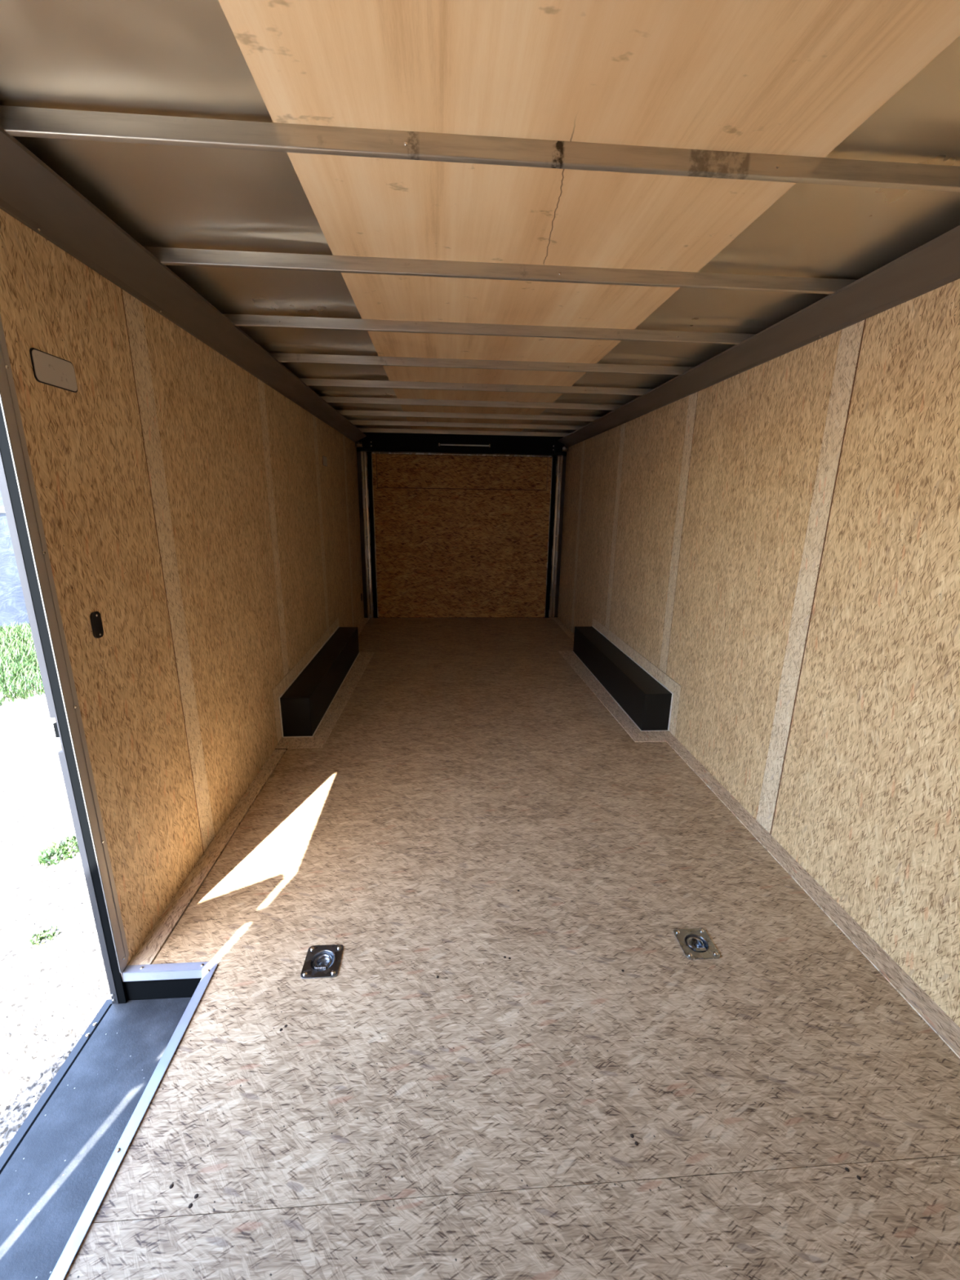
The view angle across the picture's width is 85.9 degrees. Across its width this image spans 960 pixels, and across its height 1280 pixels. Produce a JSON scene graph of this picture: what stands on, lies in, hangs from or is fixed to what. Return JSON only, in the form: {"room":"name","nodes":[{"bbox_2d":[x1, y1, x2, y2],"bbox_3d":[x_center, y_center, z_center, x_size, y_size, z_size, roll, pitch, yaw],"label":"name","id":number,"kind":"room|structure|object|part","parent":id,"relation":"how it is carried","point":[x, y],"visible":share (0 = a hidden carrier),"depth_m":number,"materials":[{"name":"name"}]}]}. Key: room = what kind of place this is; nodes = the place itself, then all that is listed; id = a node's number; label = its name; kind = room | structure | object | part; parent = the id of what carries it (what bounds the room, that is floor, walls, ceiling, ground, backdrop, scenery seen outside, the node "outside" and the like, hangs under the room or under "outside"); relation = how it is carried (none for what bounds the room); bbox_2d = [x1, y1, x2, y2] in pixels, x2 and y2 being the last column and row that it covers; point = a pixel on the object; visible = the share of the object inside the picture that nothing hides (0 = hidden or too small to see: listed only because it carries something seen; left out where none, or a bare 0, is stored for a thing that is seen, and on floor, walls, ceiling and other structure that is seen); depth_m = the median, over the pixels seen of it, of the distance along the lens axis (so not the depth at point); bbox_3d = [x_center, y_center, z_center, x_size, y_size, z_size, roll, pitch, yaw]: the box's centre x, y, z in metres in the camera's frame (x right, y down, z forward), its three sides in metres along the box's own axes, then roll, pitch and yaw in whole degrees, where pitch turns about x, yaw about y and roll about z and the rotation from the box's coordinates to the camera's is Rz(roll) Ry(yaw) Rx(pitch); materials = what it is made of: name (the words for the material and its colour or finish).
{"room":"cargo space","nodes":[
{"label":"cargo space","id":0,"kind":"room"},
{"bbox_2d":[0,208,364,965],"bbox_3d":[-1.195,-0.240,2.498,0.048,2.491,7.700,0,15,-4],"label":"wall","id":1,"kind":"structure","parent":0,"point":[185,501],"depth_m":1.84,"materials":[{"name":"brown wood"}]},
{"bbox_2d":[29,347,77,392],"bbox_3d":[-1.089,-0.689,1.322,0.004,0.076,0.152,0,15,-4],"label":"wall plate","id":2,"kind":"object","parent":1,"relation":"attached to","point":[48,369],"visible":1,"depth_m":1.31,"materials":[{"name":"beige plastic"}]},
{"bbox_2d":[0,315,128,1004],"bbox_3d":[-1.077,0.281,0.908,0.048,2.012,1.006,0,15,-4],"label":"door frame","id":3,"kind":"structure","parent":1,"relation":"attached to","point":[17,486],"depth_m":1.33,"materials":[{"name":"grey metal"}]},
{"bbox_2d":[89,611,103,638],"bbox_3d":[-1.095,-0.043,1.475,0.009,0.076,0.038,0,15,-4],"label":"light switch","id":4,"kind":"object","parent":1,"relation":"attached to","point":[95,617],"visible":1,"depth_m":1.47,"materials":[{"name":"black plastic"}]},
{"bbox_2d":[122,961,210,981],"bbox_3d":[-0.975,1.034,1.609,0.252,0.037,0.028,0,15,-4],"label":"trim","id":5,"kind":"structure","parent":1,"relation":"attached to","point":[184,970],"depth_m":1.60,"materials":[{"name":"metal"}]},
{"bbox_2d":[0,125,366,442],"bbox_3d":[-1.084,-1.279,2.164,0.134,0.075,7.480,0,15,-4],"label":"trim","id":6,"kind":"structure","parent":1,"relation":"attached to","point":[32,193],"depth_m":1.49,"materials":[{"name":"grey metal"}]},
{"bbox_3d":[-0.957,-0.791,0.353,0.134,0.074,3.720,0,15,-4],"label":"cove panel","id":7,"kind":"part","parent":6,"relation":"part of","materials":[{"name":"grey metal"}]},
{"bbox_3d":[-1.186,-1.667,3.604,0.134,0.074,3.030,0,15,-4],"label":"cove panel","id":8,"kind":"part","parent":6,"relation":"part of","materials":[{"name":"grey metal"}]},
{"bbox_3d":[-1.313,-2.155,5.415,0.134,0.074,0.730,0,15,-4],"label":"cove panel","id":9,"kind":"part","parent":6,"relation":"part of","materials":[{"name":"grey metal"}]},
{"bbox_2d":[322,455,327,466],"bbox_3d":[-1.300,-1.500,4.321,0.004,0.076,0.150,0,15,-4],"label":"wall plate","id":10,"kind":"object","parent":1,"relation":"attached to","point":[324,458],"visible":1,"depth_m":4.31,"materials":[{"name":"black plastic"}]},
{"bbox_2d":[356,447,566,617],"bbox_3d":[-0.213,-1.241,6.279,2.540,2.491,0.070,0,15,-4],"label":"wall","id":11,"kind":"structure","parent":0,"point":[357,448],"depth_m":6.28,"materials":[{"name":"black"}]},
{"bbox_3d":[-1.454,-1.350,6.157,0.050,2.251,0.060,0,15,-4],"label":"frame","id":12,"kind":"part","parent":11,"relation":"part of","materials":[{"name":"black rubber"}]},
{"bbox_2d":[355,431,568,455],"bbox_3d":[-0.189,-2.234,5.867,2.430,0.197,0.203,0,15,-4],"label":"door header","id":13,"kind":"structure","parent":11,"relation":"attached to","point":[373,442],"depth_m":5.84,"materials":[{"name":"black paint"}]},
{"bbox_2d":[438,443,490,447],"bbox_3d":[-0.176,-2.204,5.832,0.587,0.032,0.036,0,15,-4],"label":"rod","id":14,"kind":"object","parent":13,"relation":"attached to","point":[439,444],"visible":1,"depth_m":5.82,"materials":[{"name":"white metal"}]},
{"bbox_2d":[371,452,552,617],"bbox_3d":[-0.211,-1.229,6.266,2.111,1.947,0.050,0,15,-4],"label":"door","id":15,"kind":"structure","parent":11,"relation":"in","point":[456,535],"depth_m":6.23,"materials":[{"name":"brown wood"}]},
{"bbox_3d":[-0.200,-1.973,6.061,1.995,0.366,0.031,0,15,-4],"label":"access panel","id":16,"kind":"part","parent":15,"relation":"part of","materials":[{"name":"brown wood"}]},
{"bbox_2d":[0,0,959,436],"bbox_3d":[0.063,-1.394,2.276,2.540,0.130,7.700,0,15,-4],"label":"ceiling","id":17,"kind":"structure","parent":0,"point":[474,217],"depth_m":1.15,"materials":[{"name":"beige wood"}]},
{"bbox_2d":[63,617,959,1279],"bbox_3d":[0.036,0.821,2.866,2.530,0.244,7.690,0,15,-4],"label":"floor","id":18,"kind":"structure","parent":0,"point":[514,1064],"depth_m":1.43,"materials":[{"name":"brown wood"}]},
{"bbox_2d":[0,977,201,1279],"bbox_3d":[-0.977,1.300,1.190,0.337,0.280,1.110,0,15,-4],"label":"step","id":19,"kind":"structure","parent":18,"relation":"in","point":[54,1163],"depth_m":1.29,"materials":[{"name":"black painted metal"}]},
{"bbox_3d":[-1.133,1.283,1.174,0.024,0.056,0.950,0,15,-4],"label":"sill rail","id":20,"kind":"part","parent":19,"relation":"part of","materials":[{"name":"grey"}]},
{"bbox_2d":[48,963,217,1279],"bbox_3d":[-0.806,1.152,1.173,0.028,0.040,0.932,0,15,-4],"label":"trim","id":21,"kind":"structure","parent":18,"relation":"on","point":[67,1256],"depth_m":1.17,"materials":[{"name":"metal"}]},
{"bbox_2d":[278,626,359,737],"bbox_3d":[-1.182,0.236,4.018,0.186,0.263,1.834,0,15,-4],"label":"wheel well","id":22,"kind":"object","parent":18,"relation":"on","point":[304,704],"visible":1,"depth_m":3.48,"materials":[{"name":"black paint"}]},
{"bbox_2d":[300,944,343,978],"bbox_3d":[-0.499,1.026,1.637,0.113,0.029,0.120,0,15,-4],"label":"ring","id":23,"kind":"object","parent":18,"relation":"on","point":[321,961],"visible":1,"depth_m":1.64,"materials":[{"name":"metal"}]},
{"bbox_2d":[310,950,335,971],"bbox_3d":[-0.500,1.028,1.638,0.077,0.024,0.077,0,15,-4],"label":"bowl","id":24,"kind":"object","parent":23,"relation":"on","point":[320,960],"depth_m":1.65,"materials":[{"name":"metal"}]},
{"bbox_2d":[356,451,377,617],"bbox_3d":[-1.344,-1.218,6.145,0.151,1.940,0.087,0,15,-4],"label":"post","id":25,"kind":"object","parent":18,"relation":"on","point":[364,459],"visible":1,"depth_m":6.12,"materials":[{"name":"black metal"}]},
{"bbox_2d":[545,455,566,617],"bbox_3d":[0.925,-1.227,6.302,0.151,1.940,0.087,0,15,-4],"label":"post","id":26,"kind":"object","parent":18,"relation":"on","point":[558,470],"visible":1,"depth_m":6.28,"materials":[{"name":"black metal"}]},
{"bbox_2d":[573,626,673,731],"bbox_3d":[1.069,0.226,4.174,0.186,0.263,1.834,0,15,-4],"label":"wheel well","id":27,"kind":"object","parent":18,"relation":"on","point":[647,702],"visible":1,"depth_m":3.71,"materials":[{"name":"black paint"}]},
{"bbox_2d":[673,928,719,959],"bbox_3d":[0.722,1.020,1.724,0.113,0.029,0.120,0,15,-4],"label":"ring","id":28,"kind":"object","parent":18,"relation":"on","point":[695,943],"visible":1,"depth_m":1.73,"materials":[{"name":"metal"}]},
{"bbox_2d":[684,933,708,952],"bbox_3d":[0.722,1.023,1.725,0.077,0.024,0.077,0,15,-4],"label":"bowl","id":29,"kind":"object","parent":28,"relation":"on","point":[693,942],"depth_m":1.74,"materials":[{"name":"metal"}]},
{"bbox_2d":[557,278,959,1027],"bbox_3d":[1.287,-0.251,2.670,0.048,2.491,7.700,0,15,-4],"label":"wall","id":30,"kind":"structure","parent":0,"point":[775,542],"depth_m":1.98,"materials":[{"name":"brown wood"}]},
{"bbox_2d":[558,225,959,447],"bbox_3d":[1.215,-1.288,2.323,0.134,0.076,7.480,0,15,-4],"label":"trim","id":31,"kind":"structure","parent":30,"relation":"attached to","point":[934,264],"depth_m":1.89,"materials":[{"name":"grey metal"}]},
{"bbox_3d":[0.987,-2.165,5.574,0.134,0.074,0.730,0,15,-4],"label":"cove panel","id":32,"kind":"part","parent":31,"relation":"part of","materials":[{"name":"grey metal"}]},
{"bbox_3d":[1.114,-1.677,3.763,0.134,0.074,3.030,0,15,-4],"label":"cove panel","id":33,"kind":"part","parent":31,"relation":"part of","materials":[{"name":"grey metal"}]},
{"bbox_3d":[1.343,-0.801,0.512,0.134,0.074,3.720,0,15,-4],"label":"cove panel","id":34,"kind":"part","parent":31,"relation":"part of","materials":[{"name":"grey metal"}]},
{"label":"outside","id":35,"kind":"structure","parent":0,"visible":0},
{"bbox_2d":[0,626,108,1156],"bbox_3d":[-0.140,0.553,5.329,52.000,0.001,50.000,0,15,-4],"label":"ground","id":36,"kind":"structure","parent":35,"point":[13,950],"depth_m":2.56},
{"bbox_2d":[0,489,29,628],"bbox_3d":[-7.580,-2.755,6.645,8.160,5.500,0.120,-9,18,-33],"label":"wall","id":37,"kind":"structure","parent":36,"relation":"on","point":[12,603],"depth_m":7.60,"materials":[{"name":"grey"}]},
{"bbox_3d":[-6.725,-2.863,7.192,2.000,1.950,0.030,-9,18,-33],"label":"sheet panel","id":38,"kind":"part","parent":37,"relation":"part of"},
{"bbox_2d":[0,620,44,706],"bbox_3d":[-5.674,0.168,6.070,3.859,0.207,3.952,-9,18,-32],"label":"grass","id":39,"kind":"structure","parent":36,"relation":"on","point":[12,646],"depth_m":5.76,"materials":[{"name":"green plant"}]},
{"bbox_2d":[0,695,111,1151],"bbox_3d":[-3.974,1.155,2.851,5.231,0.014,6.058,0,15,-4],"label":"gravel stones","id":40,"kind":"object","parent":36,"relation":"on","point":[21,1082],"visible":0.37,"depth_m":2.16},
{"bbox_2d":[29,924,60,945],"bbox_3d":[-1.954,1.323,2.313,0.107,0.026,0.102,-13,20,-42],"label":"weed","id":41,"kind":"object","parent":40,"relation":"on","point":[42,935],"visible":1,"depth_m":2.31,"materials":[{"name":"green plant"}]},
{"bbox_2d":[36,831,79,866],"bbox_3d":[-2.326,1.146,2.880,0.233,0.063,0.260,-12,19,-39],"label":"weed","id":42,"kind":"object","parent":36,"relation":"on","point":[50,852],"visible":0.87,"depth_m":2.85,"materials":[{"name":"green plant"}]}
]}

